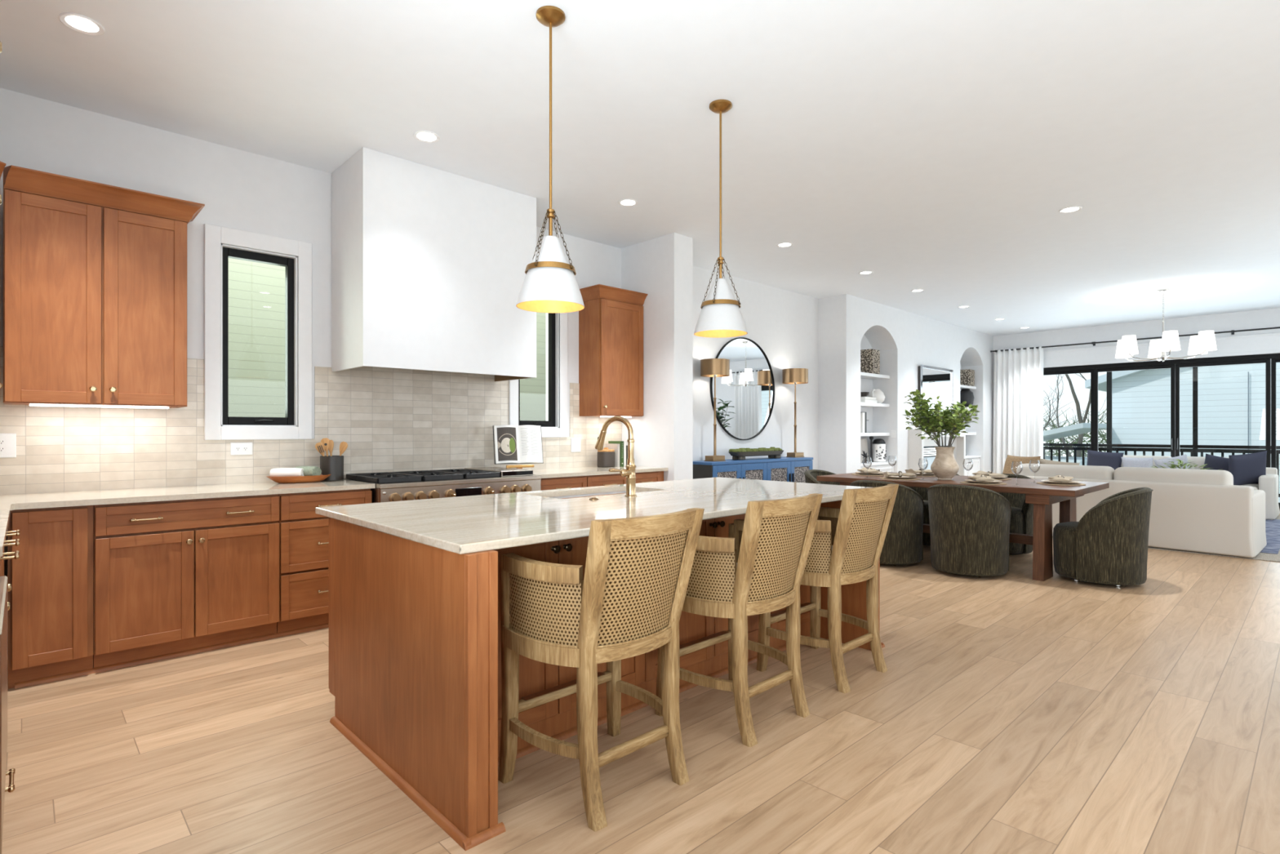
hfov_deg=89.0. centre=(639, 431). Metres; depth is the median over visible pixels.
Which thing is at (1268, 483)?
sofa
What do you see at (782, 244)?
recessed light
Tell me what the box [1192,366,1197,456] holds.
porch post
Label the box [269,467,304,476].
rolled towel
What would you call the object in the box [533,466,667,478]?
countertop
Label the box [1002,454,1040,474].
throw pillow
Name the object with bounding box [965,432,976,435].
niche shelf
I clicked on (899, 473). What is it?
napkin
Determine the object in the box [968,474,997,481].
napkin
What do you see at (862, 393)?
bowl
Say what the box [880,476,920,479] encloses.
placemat
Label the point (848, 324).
wall
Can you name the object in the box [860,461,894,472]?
base cabinet
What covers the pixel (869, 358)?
basket
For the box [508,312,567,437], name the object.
window
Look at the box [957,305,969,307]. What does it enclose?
recessed light
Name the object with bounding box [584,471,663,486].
base cabinet
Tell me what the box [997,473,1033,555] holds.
barrel chair
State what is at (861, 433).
niche shelf
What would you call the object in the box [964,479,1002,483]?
dinner plate
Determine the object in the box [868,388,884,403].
vase
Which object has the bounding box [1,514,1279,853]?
floor
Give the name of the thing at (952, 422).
leafy branches
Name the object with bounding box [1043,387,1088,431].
bare tree
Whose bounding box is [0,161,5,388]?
upper cabinet
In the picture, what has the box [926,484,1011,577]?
barrel chair
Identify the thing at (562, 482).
drawer
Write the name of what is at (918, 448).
fireplace
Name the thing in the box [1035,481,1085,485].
placemat
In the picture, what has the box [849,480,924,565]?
barrel chair
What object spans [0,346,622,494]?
backsplash
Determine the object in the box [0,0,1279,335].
ceiling
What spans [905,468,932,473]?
napkin
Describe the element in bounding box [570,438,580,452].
power outlet
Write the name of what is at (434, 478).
cooktop
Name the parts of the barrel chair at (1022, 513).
seat, welt cord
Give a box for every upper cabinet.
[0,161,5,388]
[3,164,204,408]
[578,284,648,417]
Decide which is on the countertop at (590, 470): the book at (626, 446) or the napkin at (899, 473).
the book at (626, 446)
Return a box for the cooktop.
[343,476,494,484]
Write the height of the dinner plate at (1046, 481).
0.019 m
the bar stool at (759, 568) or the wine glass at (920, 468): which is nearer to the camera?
the bar stool at (759, 568)
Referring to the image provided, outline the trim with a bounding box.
[14,622,328,688]
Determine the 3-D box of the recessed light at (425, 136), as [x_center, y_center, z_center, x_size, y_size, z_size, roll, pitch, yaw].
[-1.373,-1.893,4.189,0.166,0.006,0.166,0,0,-43]
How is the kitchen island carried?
on the floor
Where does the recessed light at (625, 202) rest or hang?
in the ceiling
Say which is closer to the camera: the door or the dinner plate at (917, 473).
the dinner plate at (917, 473)
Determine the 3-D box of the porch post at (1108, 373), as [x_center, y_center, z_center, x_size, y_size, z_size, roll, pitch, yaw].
[9.852,-0.222,13.664,0.080,3.030,0.080,0,0,-43]
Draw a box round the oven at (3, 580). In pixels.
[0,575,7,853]
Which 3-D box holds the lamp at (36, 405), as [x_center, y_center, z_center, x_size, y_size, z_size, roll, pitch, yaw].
[-3.072,-0.142,3.723,0.613,0.011,0.040,0,0,-43]
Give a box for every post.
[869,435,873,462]
[1106,371,1111,452]
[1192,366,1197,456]
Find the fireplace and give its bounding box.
[908,428,965,475]
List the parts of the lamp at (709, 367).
stem, lamp shade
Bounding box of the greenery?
[1150,458,1219,470]
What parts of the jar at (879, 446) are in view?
lid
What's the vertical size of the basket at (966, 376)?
0.310 m
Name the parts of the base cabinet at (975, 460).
door, door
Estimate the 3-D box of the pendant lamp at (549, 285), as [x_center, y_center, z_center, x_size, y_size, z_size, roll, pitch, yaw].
[-0.407,-1.232,2.966,0.310,1.330,0.310,0,0,-43]
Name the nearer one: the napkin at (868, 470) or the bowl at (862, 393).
the napkin at (868, 470)
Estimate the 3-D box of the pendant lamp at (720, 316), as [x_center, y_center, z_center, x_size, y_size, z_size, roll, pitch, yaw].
[0.469,-1.232,3.785,0.310,1.330,0.310,0,0,-43]
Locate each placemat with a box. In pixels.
[851,473,884,475]
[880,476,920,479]
[915,474,936,476]
[960,480,1006,484]
[971,477,1011,479]
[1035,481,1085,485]
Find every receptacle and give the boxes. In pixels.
[0,439,4,444]
[0,446,4,452]
[235,446,240,451]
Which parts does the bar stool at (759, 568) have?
leg, kick plate, foot rail, seat rail, leg, leg, seat rail, rail, leg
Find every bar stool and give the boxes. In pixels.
[498,507,704,831]
[654,493,822,746]
[756,484,898,693]
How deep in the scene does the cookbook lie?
5.58 m
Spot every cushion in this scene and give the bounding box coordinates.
[1016,463,1114,479]
[1113,466,1233,484]
[1120,454,1171,467]
[1186,456,1255,484]
[1239,484,1258,489]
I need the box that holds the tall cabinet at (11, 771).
[0,40,15,792]
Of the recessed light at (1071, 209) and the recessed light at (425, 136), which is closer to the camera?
the recessed light at (425, 136)
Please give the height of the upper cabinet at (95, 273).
1.228 m
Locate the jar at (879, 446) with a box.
[872,438,886,462]
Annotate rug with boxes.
[1052,515,1279,562]
[1259,519,1279,554]
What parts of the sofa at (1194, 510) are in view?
arm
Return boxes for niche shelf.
[860,372,889,379]
[860,402,889,407]
[860,432,889,435]
[960,384,976,389]
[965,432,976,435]
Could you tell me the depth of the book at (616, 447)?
6.45 m
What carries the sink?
in the island countertop at (461, 525)
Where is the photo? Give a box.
[497,426,517,461]
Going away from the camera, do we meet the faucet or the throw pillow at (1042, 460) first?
the faucet
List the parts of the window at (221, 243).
sash, crank handle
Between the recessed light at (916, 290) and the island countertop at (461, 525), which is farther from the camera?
the recessed light at (916, 290)
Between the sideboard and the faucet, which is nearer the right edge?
the sideboard
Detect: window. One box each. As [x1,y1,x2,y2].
[204,223,311,439]
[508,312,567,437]
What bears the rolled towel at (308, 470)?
in the dough bowl at (294, 479)
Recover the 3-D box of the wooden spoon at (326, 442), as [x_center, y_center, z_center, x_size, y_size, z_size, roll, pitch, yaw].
[-2.236,0.189,4.634,0.068,0.285,0.016,0,0,-18]
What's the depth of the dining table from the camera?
5.63 m
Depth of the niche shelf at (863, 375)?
9.92 m
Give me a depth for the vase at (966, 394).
12.46 m
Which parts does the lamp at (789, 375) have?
lamp shade, stem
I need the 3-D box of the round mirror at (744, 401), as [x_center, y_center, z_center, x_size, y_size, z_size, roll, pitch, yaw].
[1.296,-0.527,8.097,1.274,1.274,0.027,0,0,-43]
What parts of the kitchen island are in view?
door, panel, leg panel, door, knob, knob, door, door, shoe moulding, door, knob, knob, door, door, leg panel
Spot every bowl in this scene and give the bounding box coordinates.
[266,474,331,483]
[728,446,783,460]
[860,391,869,396]
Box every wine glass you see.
[862,457,871,477]
[888,455,896,473]
[918,457,928,479]
[962,458,973,480]
[1010,461,1022,485]
[1028,459,1039,483]
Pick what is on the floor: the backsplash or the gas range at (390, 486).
the gas range at (390, 486)
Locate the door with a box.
[1043,353,1279,509]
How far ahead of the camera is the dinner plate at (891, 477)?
6.50 m
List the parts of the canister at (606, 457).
wooden lid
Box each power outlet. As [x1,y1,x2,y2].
[0,433,16,457]
[230,442,252,455]
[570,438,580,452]
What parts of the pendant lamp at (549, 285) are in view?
chain, chain, lamp shade, rod, chain, chain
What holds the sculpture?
on the base cabinet at (885, 466)
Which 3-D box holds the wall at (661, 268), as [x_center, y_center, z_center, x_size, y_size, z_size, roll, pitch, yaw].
[0.093,-0.317,6.650,0.265,3.160,0.955,0,0,-43]
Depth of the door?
10.91 m
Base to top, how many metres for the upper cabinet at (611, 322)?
1.228 m
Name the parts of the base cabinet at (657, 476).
drawer, drawer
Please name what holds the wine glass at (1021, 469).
on the dining table
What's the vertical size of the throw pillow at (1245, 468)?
0.550 m
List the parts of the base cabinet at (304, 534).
drawer, drawer, pull handle, pull handle, drawer, pull handle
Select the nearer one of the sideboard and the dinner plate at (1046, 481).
the dinner plate at (1046, 481)
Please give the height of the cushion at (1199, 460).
0.385 m
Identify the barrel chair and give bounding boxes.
[804,469,839,484]
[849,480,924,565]
[907,473,959,545]
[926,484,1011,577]
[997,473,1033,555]
[1053,487,1153,586]
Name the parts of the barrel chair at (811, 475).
welt cord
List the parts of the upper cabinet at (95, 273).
door, knob, crown moulding, knob, door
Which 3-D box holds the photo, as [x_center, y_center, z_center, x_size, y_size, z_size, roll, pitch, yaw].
[-1.129,0.107,5.540,0.165,0.287,0.087,0,0,-21]
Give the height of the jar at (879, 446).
0.360 m
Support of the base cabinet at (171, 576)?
on the floor
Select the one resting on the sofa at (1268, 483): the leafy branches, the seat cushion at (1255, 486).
the seat cushion at (1255, 486)
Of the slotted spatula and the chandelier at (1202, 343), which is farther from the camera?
the chandelier at (1202, 343)
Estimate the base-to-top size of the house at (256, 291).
8.000 m
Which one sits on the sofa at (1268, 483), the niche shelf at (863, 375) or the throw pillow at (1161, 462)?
the throw pillow at (1161, 462)
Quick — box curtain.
[993,346,1043,473]
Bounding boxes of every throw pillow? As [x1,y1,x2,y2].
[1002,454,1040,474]
[1039,457,1079,465]
[1086,449,1123,470]
[1121,457,1152,467]
[1153,454,1190,468]
[1203,453,1229,471]
[1228,450,1266,484]
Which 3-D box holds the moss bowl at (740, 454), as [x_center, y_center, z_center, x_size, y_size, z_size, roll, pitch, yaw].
[1.430,0.267,7.941,1.000,0.142,0.190,0,0,-43]
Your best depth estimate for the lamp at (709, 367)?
7.30 m
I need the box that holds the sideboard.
[693,456,813,482]
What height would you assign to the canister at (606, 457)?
0.191 m
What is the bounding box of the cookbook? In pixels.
[492,424,543,464]
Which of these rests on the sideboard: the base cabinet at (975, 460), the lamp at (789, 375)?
the lamp at (789, 375)
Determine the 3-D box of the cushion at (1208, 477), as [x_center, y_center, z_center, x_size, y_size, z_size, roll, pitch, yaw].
[5.757,0.596,7.061,0.272,0.385,0.998,0,0,-40]
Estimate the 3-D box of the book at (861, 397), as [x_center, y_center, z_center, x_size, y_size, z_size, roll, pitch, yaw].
[3.409,-0.498,9.872,0.350,0.040,0.190,0,0,-43]
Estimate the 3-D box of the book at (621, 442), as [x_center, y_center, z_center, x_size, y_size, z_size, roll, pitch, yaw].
[-0.240,0.223,6.529,0.038,0.252,0.191,0,0,-43]
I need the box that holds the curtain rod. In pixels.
[990,326,1279,352]
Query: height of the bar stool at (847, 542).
0.985 m
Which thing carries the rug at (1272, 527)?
on the jute rug at (1260, 556)
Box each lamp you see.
[29,404,168,408]
[515,5,584,312]
[600,416,631,417]
[693,99,747,337]
[700,358,729,461]
[782,368,808,457]
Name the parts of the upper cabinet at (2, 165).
crown moulding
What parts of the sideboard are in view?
panel, door, woven panel, door, woven panel, door, woven panel, woven panel, door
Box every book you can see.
[605,443,620,466]
[608,440,623,466]
[623,440,626,466]
[626,445,627,464]
[860,396,875,399]
[860,399,877,403]
[860,412,864,432]
[864,412,866,432]
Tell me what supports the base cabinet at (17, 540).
on the floor
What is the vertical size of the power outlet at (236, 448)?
0.085 m
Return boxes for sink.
[551,490,639,498]
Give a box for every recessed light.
[58,12,105,35]
[413,130,439,142]
[617,199,638,206]
[776,242,793,247]
[858,271,873,275]
[911,288,924,292]
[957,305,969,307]
[1058,206,1082,213]
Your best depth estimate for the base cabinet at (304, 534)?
4.08 m
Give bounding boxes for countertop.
[0,479,375,556]
[315,476,869,554]
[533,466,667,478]
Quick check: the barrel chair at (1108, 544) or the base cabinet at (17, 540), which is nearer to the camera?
the base cabinet at (17, 540)
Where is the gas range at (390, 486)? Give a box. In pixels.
[343,466,541,502]
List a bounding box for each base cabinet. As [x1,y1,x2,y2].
[0,529,20,576]
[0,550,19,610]
[7,505,93,688]
[93,493,279,667]
[276,488,372,632]
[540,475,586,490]
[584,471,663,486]
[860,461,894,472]
[965,455,981,475]
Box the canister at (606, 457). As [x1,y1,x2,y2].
[597,447,614,466]
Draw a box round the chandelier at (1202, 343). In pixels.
[1115,288,1217,361]
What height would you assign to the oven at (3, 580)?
1.380 m
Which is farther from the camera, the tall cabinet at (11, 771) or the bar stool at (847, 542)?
the bar stool at (847, 542)
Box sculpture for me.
[861,449,869,462]
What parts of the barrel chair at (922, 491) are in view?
seat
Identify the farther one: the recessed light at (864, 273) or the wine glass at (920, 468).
the recessed light at (864, 273)
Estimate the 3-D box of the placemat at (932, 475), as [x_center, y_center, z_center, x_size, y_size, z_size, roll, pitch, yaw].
[3.045,0.474,7.050,0.380,0.007,0.380,0,0,37]
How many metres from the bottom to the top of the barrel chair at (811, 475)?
0.804 m
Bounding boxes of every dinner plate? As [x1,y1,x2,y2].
[855,471,884,474]
[884,475,915,478]
[914,472,933,475]
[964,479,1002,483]
[973,475,1007,478]
[1040,480,1080,484]
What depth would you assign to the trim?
3.60 m
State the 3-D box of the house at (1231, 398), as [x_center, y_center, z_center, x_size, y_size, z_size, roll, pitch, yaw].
[26.664,-1.087,14.387,10.300,9.700,26.200,0,0,-43]
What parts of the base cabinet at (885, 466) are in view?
door, door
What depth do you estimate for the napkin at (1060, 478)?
5.83 m
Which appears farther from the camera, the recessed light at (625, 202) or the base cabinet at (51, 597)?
the recessed light at (625, 202)
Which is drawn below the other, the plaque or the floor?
the floor
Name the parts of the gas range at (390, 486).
control knob, control knob, control knob, control knob, control knob, rail, control panel, control knob, control knob, control knob, control knob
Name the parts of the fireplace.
fire glass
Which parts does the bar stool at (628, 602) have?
leg, seat rail, kick plate, foot rail, leg, leg, seat rail, rail, leg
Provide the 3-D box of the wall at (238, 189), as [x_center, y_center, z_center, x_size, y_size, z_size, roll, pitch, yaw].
[-0.789,-0.317,6.306,8.970,3.160,0.240,0,0,-43]
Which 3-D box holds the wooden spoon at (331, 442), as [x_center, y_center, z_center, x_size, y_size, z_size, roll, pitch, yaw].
[-2.215,0.196,4.659,0.043,0.270,0.014,0,0,-43]
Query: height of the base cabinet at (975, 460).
0.790 m
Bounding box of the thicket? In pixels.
[1043,406,1106,457]
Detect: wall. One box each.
[0,88,817,576]
[621,232,693,480]
[817,293,993,474]
[993,307,1279,404]
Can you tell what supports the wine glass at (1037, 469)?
on the dining table
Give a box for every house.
[228,257,546,421]
[1084,362,1279,502]
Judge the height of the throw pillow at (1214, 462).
0.459 m
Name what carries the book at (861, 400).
on the niche shelf at (862, 404)
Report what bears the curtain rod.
attached to the wall at (1268, 317)
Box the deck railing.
[1043,443,1279,497]
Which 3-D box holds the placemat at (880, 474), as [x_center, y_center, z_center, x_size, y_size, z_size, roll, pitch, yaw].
[2.526,0.474,7.160,0.380,0.007,0.380,0,0,1]
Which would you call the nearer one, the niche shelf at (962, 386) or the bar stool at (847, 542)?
the bar stool at (847, 542)
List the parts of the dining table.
leg, leg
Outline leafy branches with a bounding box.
[903,389,978,447]
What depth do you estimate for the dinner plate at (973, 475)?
6.43 m
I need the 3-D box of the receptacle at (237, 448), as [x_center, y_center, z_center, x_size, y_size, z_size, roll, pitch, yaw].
[-2.696,0.117,4.366,0.031,0.031,0.002,0,0,-43]
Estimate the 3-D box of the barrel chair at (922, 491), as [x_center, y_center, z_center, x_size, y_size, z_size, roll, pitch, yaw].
[3.271,0.860,7.344,0.686,0.804,0.676,0,0,-43]
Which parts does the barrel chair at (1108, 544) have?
seat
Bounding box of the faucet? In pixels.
[595,415,636,497]
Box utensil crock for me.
[320,455,343,480]
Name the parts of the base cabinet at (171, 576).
door, pull handle, drawer, knob, knob, door, pull handle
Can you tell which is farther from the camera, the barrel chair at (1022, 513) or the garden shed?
the garden shed
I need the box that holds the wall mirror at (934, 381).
[918,364,953,411]
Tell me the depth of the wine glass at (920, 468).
6.39 m
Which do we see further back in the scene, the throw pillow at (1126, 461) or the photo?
the throw pillow at (1126, 461)
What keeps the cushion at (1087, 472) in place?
on the sofa at (1194, 510)
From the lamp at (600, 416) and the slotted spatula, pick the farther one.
the lamp at (600, 416)
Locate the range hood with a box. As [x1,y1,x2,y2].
[331,146,536,382]
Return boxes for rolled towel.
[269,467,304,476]
[294,466,321,475]
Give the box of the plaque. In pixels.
[860,438,869,462]
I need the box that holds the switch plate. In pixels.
[891,430,895,438]
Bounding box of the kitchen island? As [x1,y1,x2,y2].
[328,493,884,850]
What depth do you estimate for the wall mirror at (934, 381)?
10.92 m
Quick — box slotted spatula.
[315,442,324,456]
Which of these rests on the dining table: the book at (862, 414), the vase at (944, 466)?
the vase at (944, 466)
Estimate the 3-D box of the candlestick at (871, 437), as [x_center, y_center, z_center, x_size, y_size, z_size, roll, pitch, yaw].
[3.577,0.273,10.058,0.060,0.400,0.058,0,0,-43]
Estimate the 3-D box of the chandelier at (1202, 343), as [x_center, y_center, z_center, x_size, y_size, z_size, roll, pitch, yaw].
[7.025,-1.416,8.739,1.126,0.962,1.003,0,0,0]
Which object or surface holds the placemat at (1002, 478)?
on the dining table
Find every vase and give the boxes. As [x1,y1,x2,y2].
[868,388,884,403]
[930,446,959,479]
[960,388,973,407]
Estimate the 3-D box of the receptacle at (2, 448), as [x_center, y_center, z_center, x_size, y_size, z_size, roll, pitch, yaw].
[-3.519,0.098,3.586,0.031,0.031,0.002,0,0,-43]
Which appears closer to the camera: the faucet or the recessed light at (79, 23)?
the recessed light at (79, 23)
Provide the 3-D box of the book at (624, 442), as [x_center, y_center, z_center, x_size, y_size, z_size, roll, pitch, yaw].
[-0.215,0.224,6.554,0.030,0.250,0.190,0,0,-43]
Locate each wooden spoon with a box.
[320,437,329,456]
[328,440,333,456]
[339,441,347,455]
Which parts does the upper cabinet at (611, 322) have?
crown moulding, door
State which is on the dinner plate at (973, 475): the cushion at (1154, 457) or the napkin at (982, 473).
the napkin at (982, 473)
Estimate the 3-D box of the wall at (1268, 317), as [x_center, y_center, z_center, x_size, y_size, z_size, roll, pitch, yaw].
[9.520,-0.317,10.400,0.192,3.160,8.400,0,0,-43]
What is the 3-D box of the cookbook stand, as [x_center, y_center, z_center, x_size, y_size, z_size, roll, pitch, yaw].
[-1.040,0.318,5.590,0.240,0.062,0.118,0,0,-23]
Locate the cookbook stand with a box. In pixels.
[506,464,533,468]
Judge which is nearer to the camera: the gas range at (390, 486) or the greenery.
the gas range at (390, 486)
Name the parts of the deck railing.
rail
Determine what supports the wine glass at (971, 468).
on the dining table
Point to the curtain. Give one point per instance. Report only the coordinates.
(1018, 406)
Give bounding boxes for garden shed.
[1043,422,1106,465]
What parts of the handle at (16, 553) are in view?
knob, knob, pull handle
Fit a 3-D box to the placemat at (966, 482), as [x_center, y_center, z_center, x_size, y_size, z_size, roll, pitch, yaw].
[3.154,0.474,5.976,0.380,0.007,0.380,0,0,-43]
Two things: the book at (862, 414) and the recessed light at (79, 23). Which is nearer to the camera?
the recessed light at (79, 23)
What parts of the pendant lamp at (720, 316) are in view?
chain, chain, rod, lamp shade, chain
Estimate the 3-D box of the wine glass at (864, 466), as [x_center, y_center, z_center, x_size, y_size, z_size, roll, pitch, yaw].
[2.337,0.371,6.693,0.091,0.211,0.091,0,0,-43]
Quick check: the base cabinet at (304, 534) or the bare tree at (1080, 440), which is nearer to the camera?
the base cabinet at (304, 534)
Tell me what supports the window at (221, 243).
in the wall at (238, 189)
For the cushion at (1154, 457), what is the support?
on the sofa at (1268, 483)
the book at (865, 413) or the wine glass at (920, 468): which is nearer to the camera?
the wine glass at (920, 468)
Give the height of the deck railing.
0.920 m
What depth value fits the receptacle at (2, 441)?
3.59 m
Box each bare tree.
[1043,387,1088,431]
[1044,373,1106,457]
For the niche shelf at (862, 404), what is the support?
attached to the wall at (848, 324)
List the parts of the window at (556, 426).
sash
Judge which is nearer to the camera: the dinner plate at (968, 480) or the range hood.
the range hood
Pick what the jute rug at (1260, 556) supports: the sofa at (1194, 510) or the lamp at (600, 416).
the sofa at (1194, 510)
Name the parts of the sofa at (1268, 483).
frame, arm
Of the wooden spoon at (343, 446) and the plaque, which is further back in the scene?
the plaque
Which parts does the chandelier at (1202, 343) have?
lamp shade, lamp shade, arm, arm, lamp shade, stem, chain, lamp shade, arm, arm, lamp shade, lamp shade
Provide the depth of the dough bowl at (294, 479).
4.38 m
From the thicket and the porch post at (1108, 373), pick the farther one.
the thicket
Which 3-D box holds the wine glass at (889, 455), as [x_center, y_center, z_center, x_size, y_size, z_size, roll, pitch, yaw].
[2.759,0.371,7.120,0.091,0.211,0.091,0,0,-43]
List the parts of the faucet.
spout, lever handle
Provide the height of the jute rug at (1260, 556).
0.008 m
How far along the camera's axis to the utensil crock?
4.58 m
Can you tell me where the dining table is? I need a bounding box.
[817,471,1109,581]
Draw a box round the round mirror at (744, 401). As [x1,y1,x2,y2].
[710,337,774,439]
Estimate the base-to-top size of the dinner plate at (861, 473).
0.019 m
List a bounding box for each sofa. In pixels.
[1016,463,1266,557]
[1120,454,1279,519]
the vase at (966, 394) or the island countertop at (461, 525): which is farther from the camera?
the vase at (966, 394)
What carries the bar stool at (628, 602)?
on the floor
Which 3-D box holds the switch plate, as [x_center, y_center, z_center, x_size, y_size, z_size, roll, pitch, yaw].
[3.933,0.043,10.107,0.008,0.120,0.072,0,0,-43]
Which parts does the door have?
panel, panel, frame, pull handle, pull handle, panel, panel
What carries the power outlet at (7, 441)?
attached to the wall at (238, 189)
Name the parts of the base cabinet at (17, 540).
door, pull handle, pull handle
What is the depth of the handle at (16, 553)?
2.42 m
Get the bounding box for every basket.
[860,348,879,373]
[960,368,974,386]
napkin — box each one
[857,467,881,473]
[884,471,915,476]
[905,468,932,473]
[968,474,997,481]
[972,471,1008,476]
[1047,475,1073,482]
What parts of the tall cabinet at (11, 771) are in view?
knob, pull handle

